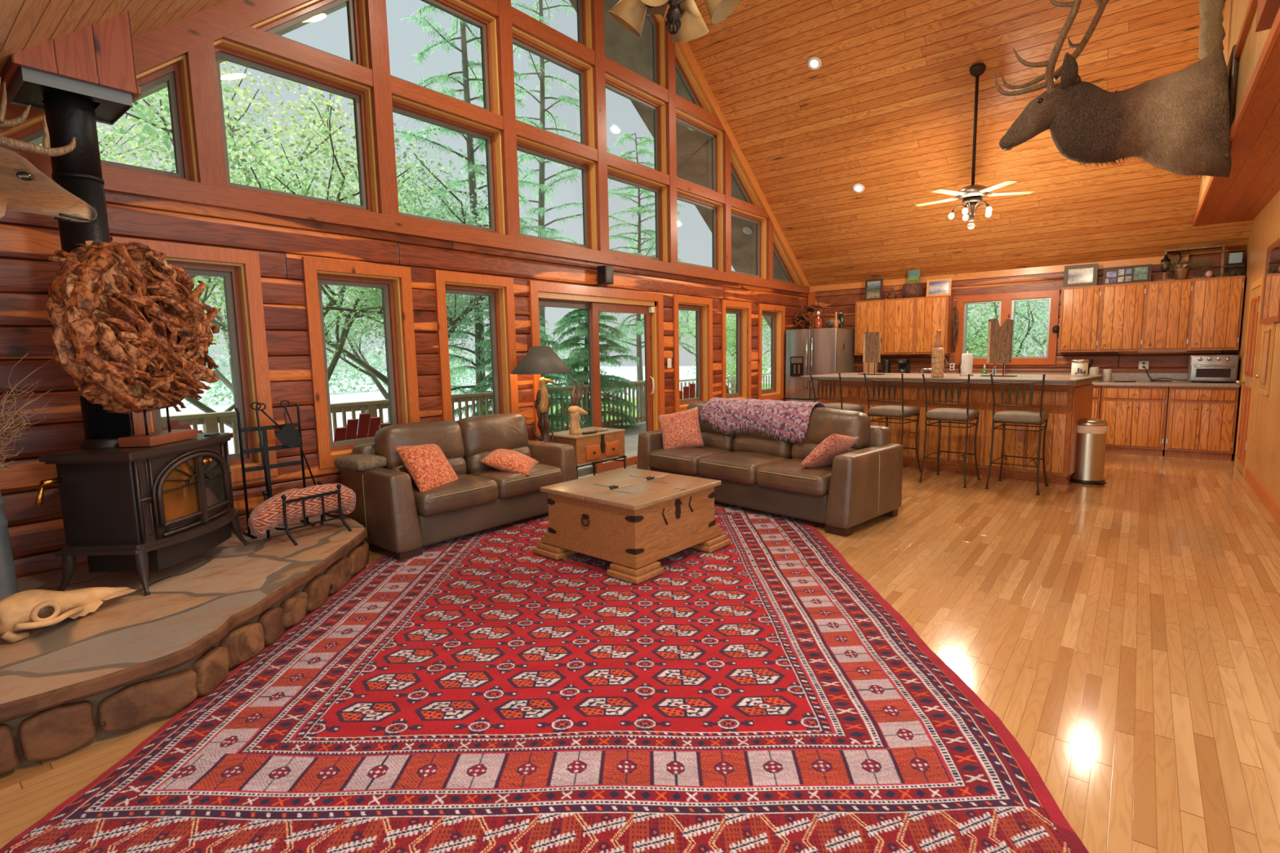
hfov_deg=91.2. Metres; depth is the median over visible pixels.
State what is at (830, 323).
duck decoy
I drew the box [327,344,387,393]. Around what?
tree
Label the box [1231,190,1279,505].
wall
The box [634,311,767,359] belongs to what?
tree
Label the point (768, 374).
deck railing
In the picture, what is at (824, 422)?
cushion
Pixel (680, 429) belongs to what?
throw pillow
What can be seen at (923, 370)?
toaster
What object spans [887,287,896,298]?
decanter
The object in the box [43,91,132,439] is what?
pipe
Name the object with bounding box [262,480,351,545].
cradle
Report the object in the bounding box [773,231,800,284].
window
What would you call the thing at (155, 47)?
trim
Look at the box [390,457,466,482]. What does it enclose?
lumbar cushion
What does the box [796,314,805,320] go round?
bottle
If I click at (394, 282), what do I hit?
window
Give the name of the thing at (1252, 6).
trim
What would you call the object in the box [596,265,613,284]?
speaker
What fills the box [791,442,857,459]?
lumbar cushion
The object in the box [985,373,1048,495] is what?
bar stool
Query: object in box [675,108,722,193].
window
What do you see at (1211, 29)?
fur pelt
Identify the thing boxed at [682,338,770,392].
tree
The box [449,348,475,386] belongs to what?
tree
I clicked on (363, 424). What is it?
chair
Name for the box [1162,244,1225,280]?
shadow box
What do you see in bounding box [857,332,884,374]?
sculpture
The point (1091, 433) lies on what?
trash can
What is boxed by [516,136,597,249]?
window
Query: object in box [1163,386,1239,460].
base cabinet
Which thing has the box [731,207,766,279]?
window
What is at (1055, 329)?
wall speaker
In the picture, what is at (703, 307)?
window
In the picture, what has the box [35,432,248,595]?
wood stove
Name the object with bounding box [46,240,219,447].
driftwood sculpture
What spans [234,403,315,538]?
stand
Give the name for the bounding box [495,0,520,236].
trim
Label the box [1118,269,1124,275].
photo
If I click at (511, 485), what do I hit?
seat cushion
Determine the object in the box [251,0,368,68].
window
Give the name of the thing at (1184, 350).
light
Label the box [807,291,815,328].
trim
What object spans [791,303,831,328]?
wine rack
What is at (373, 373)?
tree
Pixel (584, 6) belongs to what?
trim
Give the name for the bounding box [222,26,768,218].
beam
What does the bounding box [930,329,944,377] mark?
vase
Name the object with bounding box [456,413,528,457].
cushion
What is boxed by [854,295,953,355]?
upper cabinet
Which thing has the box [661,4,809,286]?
trim
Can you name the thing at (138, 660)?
hearth
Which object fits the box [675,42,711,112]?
window
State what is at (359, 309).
tree
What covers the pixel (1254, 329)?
door
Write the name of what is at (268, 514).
rolled blanket
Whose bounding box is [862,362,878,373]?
cereal box
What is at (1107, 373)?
canister
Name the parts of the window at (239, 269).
sash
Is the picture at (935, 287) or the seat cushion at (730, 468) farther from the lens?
the picture at (935, 287)
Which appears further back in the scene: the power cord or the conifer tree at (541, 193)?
the conifer tree at (541, 193)
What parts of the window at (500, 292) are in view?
sash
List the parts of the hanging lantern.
globe, frame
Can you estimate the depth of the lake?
59.74 m
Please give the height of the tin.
0.295 m
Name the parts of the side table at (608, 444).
lid, lid, drawer, iron frame, lock plate, drawer, leg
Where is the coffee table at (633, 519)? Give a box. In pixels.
[533,467,730,584]
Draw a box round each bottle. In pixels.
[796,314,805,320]
[803,320,813,325]
[805,306,814,312]
[833,311,838,328]
[839,309,844,328]
[982,364,986,373]
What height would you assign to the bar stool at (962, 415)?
1.179 m
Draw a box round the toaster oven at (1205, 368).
[1186,354,1239,382]
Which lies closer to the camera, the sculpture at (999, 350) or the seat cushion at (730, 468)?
the seat cushion at (730, 468)
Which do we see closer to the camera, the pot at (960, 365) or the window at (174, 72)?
the window at (174, 72)
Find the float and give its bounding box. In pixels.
[1204,270,1213,277]
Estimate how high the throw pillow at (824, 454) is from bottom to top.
0.370 m
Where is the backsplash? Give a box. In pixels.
[860,372,1188,381]
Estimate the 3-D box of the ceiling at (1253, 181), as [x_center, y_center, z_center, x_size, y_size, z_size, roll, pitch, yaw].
[5.626,-2.185,4.819,1.730,0.100,6.533,4,9,38]
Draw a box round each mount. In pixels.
[0,76,97,222]
[993,0,1239,181]
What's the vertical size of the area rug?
0.014 m
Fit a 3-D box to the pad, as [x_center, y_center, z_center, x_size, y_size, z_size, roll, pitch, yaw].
[-2.122,0.271,4.764,0.340,0.109,0.250,3,8,33]
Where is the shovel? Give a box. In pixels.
[255,402,301,448]
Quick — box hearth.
[0,512,368,775]
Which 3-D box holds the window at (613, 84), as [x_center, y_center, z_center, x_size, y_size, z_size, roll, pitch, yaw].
[-0.105,-3.593,7.562,0.160,0.880,1.210,4,9,38]
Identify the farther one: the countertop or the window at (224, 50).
the countertop
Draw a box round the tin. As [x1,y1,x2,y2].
[1226,252,1244,276]
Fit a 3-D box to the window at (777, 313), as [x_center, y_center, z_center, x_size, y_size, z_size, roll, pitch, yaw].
[2.151,-1.244,10.595,0.195,1.588,0.930,4,9,38]
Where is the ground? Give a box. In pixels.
[549,382,770,425]
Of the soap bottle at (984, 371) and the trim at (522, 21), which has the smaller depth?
the trim at (522, 21)
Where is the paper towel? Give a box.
[959,351,973,376]
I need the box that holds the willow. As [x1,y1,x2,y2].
[0,353,53,475]
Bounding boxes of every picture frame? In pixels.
[864,278,883,300]
[906,269,920,283]
[926,278,951,296]
[1062,263,1097,287]
[1102,263,1151,284]
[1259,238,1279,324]
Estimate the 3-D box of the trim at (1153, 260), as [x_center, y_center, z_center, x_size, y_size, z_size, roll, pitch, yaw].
[5.147,-2.368,9.896,5.300,0.100,0.070,4,9,38]
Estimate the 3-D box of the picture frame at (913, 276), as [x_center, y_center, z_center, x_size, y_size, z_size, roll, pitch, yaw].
[4.467,-2.445,10.224,0.190,0.221,0.050,4,9,38]
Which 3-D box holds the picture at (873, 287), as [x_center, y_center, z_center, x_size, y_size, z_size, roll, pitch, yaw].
[3.962,-2.316,10.631,0.227,0.297,0.008,4,2,38]
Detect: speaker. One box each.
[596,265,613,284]
[1052,325,1059,333]
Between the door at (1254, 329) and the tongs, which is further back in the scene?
the door at (1254, 329)
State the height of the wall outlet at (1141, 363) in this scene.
0.120 m
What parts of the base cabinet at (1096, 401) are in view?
door, drawer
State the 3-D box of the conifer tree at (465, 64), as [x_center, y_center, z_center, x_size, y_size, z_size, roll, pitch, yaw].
[-3.326,-5.178,11.605,4.209,14.019,4.348,-3,7,-16]
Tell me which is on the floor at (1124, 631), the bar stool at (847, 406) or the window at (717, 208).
the bar stool at (847, 406)
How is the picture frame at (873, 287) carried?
on the upper cabinet at (906, 326)
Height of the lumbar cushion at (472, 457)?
0.222 m
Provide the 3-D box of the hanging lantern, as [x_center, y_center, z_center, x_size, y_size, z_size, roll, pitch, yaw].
[6.997,-2.110,8.237,0.363,0.345,0.130,-2,7,-10]
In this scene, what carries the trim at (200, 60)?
attached to the wall at (28, 241)
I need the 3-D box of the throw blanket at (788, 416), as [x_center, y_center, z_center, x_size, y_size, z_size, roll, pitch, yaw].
[1.195,-0.082,6.141,0.473,0.366,1.281,-7,9,-42]
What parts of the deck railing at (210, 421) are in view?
post, post, rail, sub rail, rail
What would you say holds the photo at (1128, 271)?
attached to the picture frame at (1142, 273)
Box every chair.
[162,419,203,433]
[333,413,390,441]
[679,383,696,399]
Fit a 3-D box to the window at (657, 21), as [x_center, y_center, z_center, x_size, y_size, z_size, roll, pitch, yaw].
[-0.125,-4.640,7.439,0.160,0.930,1.210,4,9,38]
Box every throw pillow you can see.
[393,444,457,492]
[479,448,539,475]
[657,406,704,448]
[798,433,859,467]
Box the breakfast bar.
[800,373,1102,484]
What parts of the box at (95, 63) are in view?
ceiling plate, edge trim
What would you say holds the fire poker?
hanging from the stand
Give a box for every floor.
[0,452,1279,852]
[577,422,646,469]
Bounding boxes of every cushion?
[374,420,464,469]
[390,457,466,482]
[411,474,498,516]
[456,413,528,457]
[463,445,530,473]
[466,463,562,498]
[648,446,731,475]
[686,400,735,437]
[697,451,791,484]
[700,431,734,451]
[733,435,793,458]
[734,422,794,443]
[755,458,832,496]
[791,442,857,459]
[792,407,871,449]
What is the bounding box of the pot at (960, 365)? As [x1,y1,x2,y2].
[958,364,961,373]
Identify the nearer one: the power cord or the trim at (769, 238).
the power cord
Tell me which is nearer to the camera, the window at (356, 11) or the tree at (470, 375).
the window at (356, 11)
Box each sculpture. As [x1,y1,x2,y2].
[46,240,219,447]
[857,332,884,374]
[980,318,1017,376]
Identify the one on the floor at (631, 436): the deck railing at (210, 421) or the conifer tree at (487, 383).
the deck railing at (210, 421)
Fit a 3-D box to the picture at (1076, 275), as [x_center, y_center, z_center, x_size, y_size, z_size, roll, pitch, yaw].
[6.213,-2.125,8.845,0.300,0.220,0.008,4,2,38]
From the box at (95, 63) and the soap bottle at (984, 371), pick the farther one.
the soap bottle at (984, 371)
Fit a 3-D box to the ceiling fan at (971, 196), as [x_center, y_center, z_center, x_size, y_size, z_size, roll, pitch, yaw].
[3.858,-3.222,7.286,1.229,1.810,1.246,4,9,38]
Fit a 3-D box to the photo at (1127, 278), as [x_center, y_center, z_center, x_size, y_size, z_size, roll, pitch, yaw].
[6.631,-2.007,8.516,0.065,0.070,0.006,4,3,38]
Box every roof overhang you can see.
[31,2,346,145]
[568,0,787,328]
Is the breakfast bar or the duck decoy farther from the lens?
the duck decoy
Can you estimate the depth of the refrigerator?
10.59 m
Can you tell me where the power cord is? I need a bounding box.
[1143,366,1187,381]
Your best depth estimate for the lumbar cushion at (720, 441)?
6.31 m
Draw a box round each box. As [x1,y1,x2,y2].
[0,11,141,124]
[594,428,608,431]
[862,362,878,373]
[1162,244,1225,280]
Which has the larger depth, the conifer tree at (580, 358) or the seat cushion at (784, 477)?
the conifer tree at (580, 358)
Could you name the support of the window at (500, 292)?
in the wall at (28, 241)
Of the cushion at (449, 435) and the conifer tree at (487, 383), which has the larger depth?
the conifer tree at (487, 383)
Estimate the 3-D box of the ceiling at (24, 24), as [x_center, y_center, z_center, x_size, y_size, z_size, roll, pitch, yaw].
[0.750,-3.248,2.176,8.300,4.789,5.980,4,9,38]
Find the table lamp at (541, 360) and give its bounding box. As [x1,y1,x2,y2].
[511,346,572,442]
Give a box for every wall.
[0,191,808,577]
[807,248,1246,373]
[1196,0,1271,210]
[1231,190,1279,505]
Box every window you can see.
[0,54,197,182]
[111,236,278,482]
[213,38,378,213]
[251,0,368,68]
[302,256,419,469]
[390,0,499,114]
[391,95,505,234]
[433,270,519,421]
[511,26,594,147]
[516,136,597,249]
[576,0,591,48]
[604,72,666,173]
[607,166,667,262]
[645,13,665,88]
[672,294,712,413]
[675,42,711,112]
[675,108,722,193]
[676,189,723,271]
[720,299,751,399]
[730,149,760,207]
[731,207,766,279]
[757,303,785,399]
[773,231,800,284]
[955,289,1059,364]
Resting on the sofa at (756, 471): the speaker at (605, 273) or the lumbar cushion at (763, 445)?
the lumbar cushion at (763, 445)
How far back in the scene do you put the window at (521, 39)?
6.81 m
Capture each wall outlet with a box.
[949,363,955,370]
[1137,360,1149,369]
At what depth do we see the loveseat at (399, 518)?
4.93 m
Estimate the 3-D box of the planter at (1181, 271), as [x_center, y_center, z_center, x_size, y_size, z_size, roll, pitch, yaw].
[7.063,-2.043,8.040,0.561,0.299,0.193,4,9,38]
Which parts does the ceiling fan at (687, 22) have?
lamp shade, lamp shade, blade, lamp arm, lamp shade, lamp shade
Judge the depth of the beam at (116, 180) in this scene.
4.88 m
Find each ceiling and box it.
[0,0,227,75]
[668,0,1253,286]
[1195,33,1279,226]
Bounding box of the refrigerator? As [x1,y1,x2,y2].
[785,327,854,402]
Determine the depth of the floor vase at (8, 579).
2.95 m
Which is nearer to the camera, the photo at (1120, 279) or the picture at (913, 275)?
the photo at (1120, 279)
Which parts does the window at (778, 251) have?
sash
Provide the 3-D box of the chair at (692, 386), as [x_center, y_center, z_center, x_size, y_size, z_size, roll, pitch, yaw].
[0.889,-0.262,10.768,0.720,1.000,0.887,-1,7,3]
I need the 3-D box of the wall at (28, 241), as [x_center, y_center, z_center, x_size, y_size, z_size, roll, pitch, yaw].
[-0.577,-0.646,7.244,0.194,2.520,11.650,4,9,38]
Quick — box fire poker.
[280,400,316,485]
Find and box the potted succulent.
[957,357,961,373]
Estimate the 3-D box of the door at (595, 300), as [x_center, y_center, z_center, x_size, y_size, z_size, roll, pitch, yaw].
[-0.462,-0.503,7.377,0.205,2.200,2.250,4,9,38]
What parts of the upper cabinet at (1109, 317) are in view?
door, door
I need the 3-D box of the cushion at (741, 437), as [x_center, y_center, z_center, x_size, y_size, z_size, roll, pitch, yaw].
[1.239,-0.013,6.066,0.338,0.393,0.680,-7,9,-42]
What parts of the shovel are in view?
blade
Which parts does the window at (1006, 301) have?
sash, sash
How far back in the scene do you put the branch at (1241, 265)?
7.85 m
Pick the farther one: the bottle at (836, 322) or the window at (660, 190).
the bottle at (836, 322)
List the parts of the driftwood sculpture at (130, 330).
rod, rod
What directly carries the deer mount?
attached to the wall
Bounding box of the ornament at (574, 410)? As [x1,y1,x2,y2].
[568,378,588,434]
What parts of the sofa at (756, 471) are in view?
arm, arm, frame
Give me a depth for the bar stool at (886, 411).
7.08 m
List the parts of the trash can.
lid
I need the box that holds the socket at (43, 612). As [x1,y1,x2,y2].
[37,606,54,618]
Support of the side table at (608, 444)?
on the floor at (1124, 631)
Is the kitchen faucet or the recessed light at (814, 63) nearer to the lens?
the recessed light at (814, 63)
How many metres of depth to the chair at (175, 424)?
5.57 m
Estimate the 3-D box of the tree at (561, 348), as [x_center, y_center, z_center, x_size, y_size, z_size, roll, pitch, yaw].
[-8.373,-8.076,82.859,9.424,6.127,6.221,-7,9,-42]
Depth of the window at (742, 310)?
9.88 m
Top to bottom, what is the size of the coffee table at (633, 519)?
0.501 m
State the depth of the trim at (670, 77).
8.01 m
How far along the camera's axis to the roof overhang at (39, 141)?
6.70 m
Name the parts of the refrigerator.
lever, control panel, door, freezer drawer, handle, handle, door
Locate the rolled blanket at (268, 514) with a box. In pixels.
[247,484,355,534]
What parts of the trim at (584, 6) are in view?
sash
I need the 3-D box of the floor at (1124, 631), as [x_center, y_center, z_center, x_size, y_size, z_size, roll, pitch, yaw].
[2.274,0.857,5.283,7.300,0.120,11.850,4,9,38]
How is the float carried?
on the upper cabinet at (1195, 313)
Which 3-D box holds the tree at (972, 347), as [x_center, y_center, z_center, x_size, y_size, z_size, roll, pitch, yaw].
[7.131,-1.192,14.223,4.664,5.692,6.571,1,7,14]
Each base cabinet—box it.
[1091,386,1102,418]
[1099,386,1168,456]
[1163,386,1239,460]
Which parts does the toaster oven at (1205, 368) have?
door, pane, handle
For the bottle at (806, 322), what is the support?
in the wine rack
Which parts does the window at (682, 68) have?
sash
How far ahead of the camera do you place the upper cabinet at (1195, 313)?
8.03 m
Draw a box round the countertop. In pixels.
[860,372,1239,387]
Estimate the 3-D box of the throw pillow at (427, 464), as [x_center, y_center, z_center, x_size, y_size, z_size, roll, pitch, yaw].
[-1.629,0.319,4.858,0.290,0.394,0.481,2,7,25]
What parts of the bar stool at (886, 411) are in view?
leg, rail, rail, seat, frame, leg, leg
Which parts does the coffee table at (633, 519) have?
ring pull, lid, moulding, lid, lock plate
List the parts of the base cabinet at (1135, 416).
door, drawer, door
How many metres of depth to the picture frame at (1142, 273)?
8.52 m
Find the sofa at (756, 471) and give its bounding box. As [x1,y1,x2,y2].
[636,400,903,537]
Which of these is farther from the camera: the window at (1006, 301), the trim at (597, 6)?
the window at (1006, 301)
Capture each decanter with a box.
[813,311,822,328]
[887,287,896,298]
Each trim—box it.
[0,0,311,133]
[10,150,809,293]
[185,17,226,186]
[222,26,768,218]
[364,0,399,216]
[460,0,724,132]
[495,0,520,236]
[591,0,609,252]
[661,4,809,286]
[664,19,677,263]
[722,126,731,272]
[765,214,773,279]
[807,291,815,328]
[809,253,1189,292]
[1192,7,1279,226]
[1234,0,1257,58]
[1254,0,1279,32]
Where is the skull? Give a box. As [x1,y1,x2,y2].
[0,586,135,643]
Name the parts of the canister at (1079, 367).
lid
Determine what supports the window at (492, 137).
in the wall at (28, 241)
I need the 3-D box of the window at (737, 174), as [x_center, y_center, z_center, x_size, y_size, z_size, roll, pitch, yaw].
[1.551,-3.803,9.630,0.160,0.752,1.044,4,9,38]
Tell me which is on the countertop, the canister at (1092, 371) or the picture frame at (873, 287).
the canister at (1092, 371)
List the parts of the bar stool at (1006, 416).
leg, leg, rail, rail, frame, seat, leg, leg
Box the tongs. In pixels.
[250,401,277,496]
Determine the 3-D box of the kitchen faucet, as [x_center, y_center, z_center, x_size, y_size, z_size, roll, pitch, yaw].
[5.475,-0.916,9.370,0.132,0.443,0.217,4,9,38]
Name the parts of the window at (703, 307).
sash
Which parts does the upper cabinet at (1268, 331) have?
door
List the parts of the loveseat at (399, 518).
frame, arm, arm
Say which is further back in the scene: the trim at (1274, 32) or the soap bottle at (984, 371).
the soap bottle at (984, 371)
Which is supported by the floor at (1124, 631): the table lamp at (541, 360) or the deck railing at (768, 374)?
the table lamp at (541, 360)
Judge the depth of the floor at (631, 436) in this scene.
11.04 m
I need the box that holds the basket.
[902,283,924,297]
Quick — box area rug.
[0,501,1088,852]
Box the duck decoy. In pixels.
[824,311,842,328]
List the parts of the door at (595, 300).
fixed panel, sliding panel, handle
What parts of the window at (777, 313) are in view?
sash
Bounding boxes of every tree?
[39,64,359,341]
[40,88,466,430]
[96,34,439,453]
[185,342,233,405]
[194,126,547,399]
[325,345,351,394]
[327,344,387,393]
[384,4,564,422]
[448,0,635,414]
[448,346,475,384]
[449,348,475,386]
[454,300,585,432]
[545,307,641,429]
[557,348,613,381]
[560,132,696,422]
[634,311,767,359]
[678,310,771,393]
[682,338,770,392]
[965,300,1048,356]
[966,299,1048,356]
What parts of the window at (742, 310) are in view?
sash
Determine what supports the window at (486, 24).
in the wall at (28, 241)
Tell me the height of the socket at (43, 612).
0.068 m
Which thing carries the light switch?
attached to the wall at (28, 241)
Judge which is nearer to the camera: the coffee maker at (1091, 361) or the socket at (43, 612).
the socket at (43, 612)
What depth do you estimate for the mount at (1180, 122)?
4.91 m
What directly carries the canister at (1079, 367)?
on the breakfast bar
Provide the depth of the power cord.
8.32 m
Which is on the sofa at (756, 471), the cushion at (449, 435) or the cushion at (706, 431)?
the cushion at (706, 431)
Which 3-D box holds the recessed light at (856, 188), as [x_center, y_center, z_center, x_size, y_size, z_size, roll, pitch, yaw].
[3.205,-3.494,9.197,0.179,0.112,0.148,3,8,32]
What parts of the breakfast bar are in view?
drawer, door, drawer, door, door, drawer, door, moulding, door, drawer, door, panel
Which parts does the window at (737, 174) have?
sash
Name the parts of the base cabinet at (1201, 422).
door, drawer, door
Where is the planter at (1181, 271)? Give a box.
[1163,255,1220,279]
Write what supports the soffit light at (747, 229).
attached to the roof overhang at (633, 51)
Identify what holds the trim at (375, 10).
attached to the wall at (28, 241)
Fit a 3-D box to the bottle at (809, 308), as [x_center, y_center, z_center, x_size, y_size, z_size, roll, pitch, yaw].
[2.948,-2.031,10.878,0.076,0.096,0.284,4,9,38]
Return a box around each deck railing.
[160,380,645,453]
[679,373,770,398]
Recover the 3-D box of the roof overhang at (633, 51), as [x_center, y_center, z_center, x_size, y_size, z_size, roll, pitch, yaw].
[1.046,-4.101,9.982,1.020,4.962,6.669,4,9,38]
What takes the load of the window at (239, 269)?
in the wall at (28, 241)
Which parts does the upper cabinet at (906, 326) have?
door, door, door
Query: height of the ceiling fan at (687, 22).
1.501 m
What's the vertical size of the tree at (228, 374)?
6.610 m
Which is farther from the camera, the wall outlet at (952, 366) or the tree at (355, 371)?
the tree at (355, 371)
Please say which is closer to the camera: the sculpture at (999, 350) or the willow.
the willow
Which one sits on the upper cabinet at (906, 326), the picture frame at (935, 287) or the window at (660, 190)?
the picture frame at (935, 287)
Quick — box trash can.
[1070,417,1108,484]
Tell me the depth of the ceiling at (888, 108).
8.02 m
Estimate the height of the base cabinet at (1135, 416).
0.894 m
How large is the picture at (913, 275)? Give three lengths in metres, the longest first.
0.175 x 0.145 x 0.008 m
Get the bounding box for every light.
[742,226,753,234]
[807,56,822,70]
[852,183,864,193]
[1137,350,1186,352]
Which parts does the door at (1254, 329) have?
handle, panel moulding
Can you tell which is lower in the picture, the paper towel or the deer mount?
the paper towel
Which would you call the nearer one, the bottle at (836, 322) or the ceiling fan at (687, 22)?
the ceiling fan at (687, 22)
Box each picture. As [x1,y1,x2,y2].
[866,280,880,298]
[909,271,918,281]
[928,280,949,294]
[1067,266,1093,284]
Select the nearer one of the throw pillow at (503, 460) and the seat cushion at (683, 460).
the throw pillow at (503, 460)
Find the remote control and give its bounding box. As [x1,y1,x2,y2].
[582,431,596,434]
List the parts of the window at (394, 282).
sash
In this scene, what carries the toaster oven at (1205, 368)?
on the countertop
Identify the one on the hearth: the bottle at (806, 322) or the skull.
the skull
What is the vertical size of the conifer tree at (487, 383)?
4.604 m
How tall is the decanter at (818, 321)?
0.290 m
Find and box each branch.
[951,306,959,346]
[1190,264,1244,268]
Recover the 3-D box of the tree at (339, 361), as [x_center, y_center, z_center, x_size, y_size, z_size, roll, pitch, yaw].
[-31.900,-4.918,59.856,7.187,5.876,9.828,4,9,38]
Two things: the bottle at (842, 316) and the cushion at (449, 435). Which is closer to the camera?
the cushion at (449, 435)
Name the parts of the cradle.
post, cross rail, post, rail, rail, post, cross rail, post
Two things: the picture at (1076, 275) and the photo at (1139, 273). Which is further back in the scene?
the picture at (1076, 275)
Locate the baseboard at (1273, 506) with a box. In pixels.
[1244,468,1279,524]
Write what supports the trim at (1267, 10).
attached to the wall at (1235, 11)
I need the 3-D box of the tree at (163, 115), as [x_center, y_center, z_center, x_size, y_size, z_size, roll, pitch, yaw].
[-6.920,-1.009,7.379,7.874,7.463,6.276,1,7,16]
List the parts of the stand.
post, post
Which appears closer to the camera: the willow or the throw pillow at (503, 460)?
the willow
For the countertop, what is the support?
on the base cabinet at (1201, 422)
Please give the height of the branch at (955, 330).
0.627 m
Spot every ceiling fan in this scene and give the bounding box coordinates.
[608,0,741,42]
[914,62,1034,229]
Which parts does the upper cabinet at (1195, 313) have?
door, door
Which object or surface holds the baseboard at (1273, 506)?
attached to the wall at (1264, 455)
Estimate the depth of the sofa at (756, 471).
5.37 m
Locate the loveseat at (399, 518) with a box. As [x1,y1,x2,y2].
[339,413,577,560]
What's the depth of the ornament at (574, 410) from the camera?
6.37 m
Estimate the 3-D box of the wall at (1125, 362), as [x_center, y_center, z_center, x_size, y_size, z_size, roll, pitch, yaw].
[5.454,-1.132,9.954,5.850,2.620,0.194,4,9,38]
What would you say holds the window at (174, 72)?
in the wall at (28, 241)
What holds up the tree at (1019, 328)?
on the ground
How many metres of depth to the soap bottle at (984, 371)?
9.48 m
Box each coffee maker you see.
[895,359,910,373]
[1077,358,1093,374]
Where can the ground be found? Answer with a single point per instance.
(606, 405)
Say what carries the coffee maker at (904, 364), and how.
on the countertop
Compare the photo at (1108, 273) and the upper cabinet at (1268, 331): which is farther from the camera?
the photo at (1108, 273)
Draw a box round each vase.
[0,489,18,601]
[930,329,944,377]
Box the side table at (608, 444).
[549,426,626,479]
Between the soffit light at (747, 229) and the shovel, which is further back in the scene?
the soffit light at (747, 229)
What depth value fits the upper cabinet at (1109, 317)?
8.61 m
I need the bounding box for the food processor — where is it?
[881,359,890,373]
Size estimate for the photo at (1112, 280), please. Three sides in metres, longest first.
0.065 x 0.060 x 0.006 m
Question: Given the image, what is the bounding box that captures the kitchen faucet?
[1000,363,1012,373]
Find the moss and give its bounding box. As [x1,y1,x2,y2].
[1193,268,1242,278]
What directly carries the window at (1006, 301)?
in the wall at (1125, 362)
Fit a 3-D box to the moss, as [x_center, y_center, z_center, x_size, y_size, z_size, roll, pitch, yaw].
[7.323,-1.931,7.936,0.476,0.090,0.214,4,9,38]
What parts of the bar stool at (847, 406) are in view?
leg, rail, rail, leg, seat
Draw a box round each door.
[528,280,665,479]
[1234,276,1264,478]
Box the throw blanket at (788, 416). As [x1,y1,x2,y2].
[700,396,826,443]
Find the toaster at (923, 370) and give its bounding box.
[919,367,931,373]
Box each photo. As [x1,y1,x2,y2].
[1106,271,1116,277]
[1110,278,1116,283]
[1117,276,1124,282]
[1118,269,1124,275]
[1124,275,1131,281]
[1125,268,1132,274]
[1133,266,1147,279]
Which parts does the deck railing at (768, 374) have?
rail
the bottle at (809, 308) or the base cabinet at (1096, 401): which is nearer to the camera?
the base cabinet at (1096, 401)
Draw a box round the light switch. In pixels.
[666,358,671,368]
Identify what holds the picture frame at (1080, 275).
on the upper cabinet at (1109, 317)
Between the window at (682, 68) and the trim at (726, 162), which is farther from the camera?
the trim at (726, 162)
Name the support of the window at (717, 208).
in the wall at (28, 241)
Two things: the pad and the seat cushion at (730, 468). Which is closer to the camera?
the pad
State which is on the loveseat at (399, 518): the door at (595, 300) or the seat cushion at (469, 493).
the seat cushion at (469, 493)
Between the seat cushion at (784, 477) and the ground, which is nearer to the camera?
the seat cushion at (784, 477)
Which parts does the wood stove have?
damper handle, leg, plate, leg, door glass, door panel, arch frame, door knob, door glass, door panel, leg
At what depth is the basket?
10.13 m
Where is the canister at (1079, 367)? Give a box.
[1071,359,1088,376]
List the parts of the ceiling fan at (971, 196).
blade, blade, bulb, bulb, bulb, lamp arm, motor, rod, lamp arm, bulb, bulb, blade, blade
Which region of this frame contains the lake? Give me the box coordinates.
[160,365,770,454]
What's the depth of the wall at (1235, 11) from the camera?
4.41 m
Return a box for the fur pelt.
[1196,0,1227,60]
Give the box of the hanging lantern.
[1160,252,1189,271]
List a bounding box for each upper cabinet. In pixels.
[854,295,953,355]
[1057,281,1146,352]
[1142,275,1244,351]
[1255,322,1275,395]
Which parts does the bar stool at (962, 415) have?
leg, leg, rail, rail, frame, seat, leg, leg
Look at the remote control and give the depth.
6.38 m
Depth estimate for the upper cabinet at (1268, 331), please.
6.00 m
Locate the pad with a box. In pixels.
[333,453,386,471]
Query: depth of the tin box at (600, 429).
6.58 m
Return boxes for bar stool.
[808,372,863,413]
[863,373,921,473]
[919,373,980,488]
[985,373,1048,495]

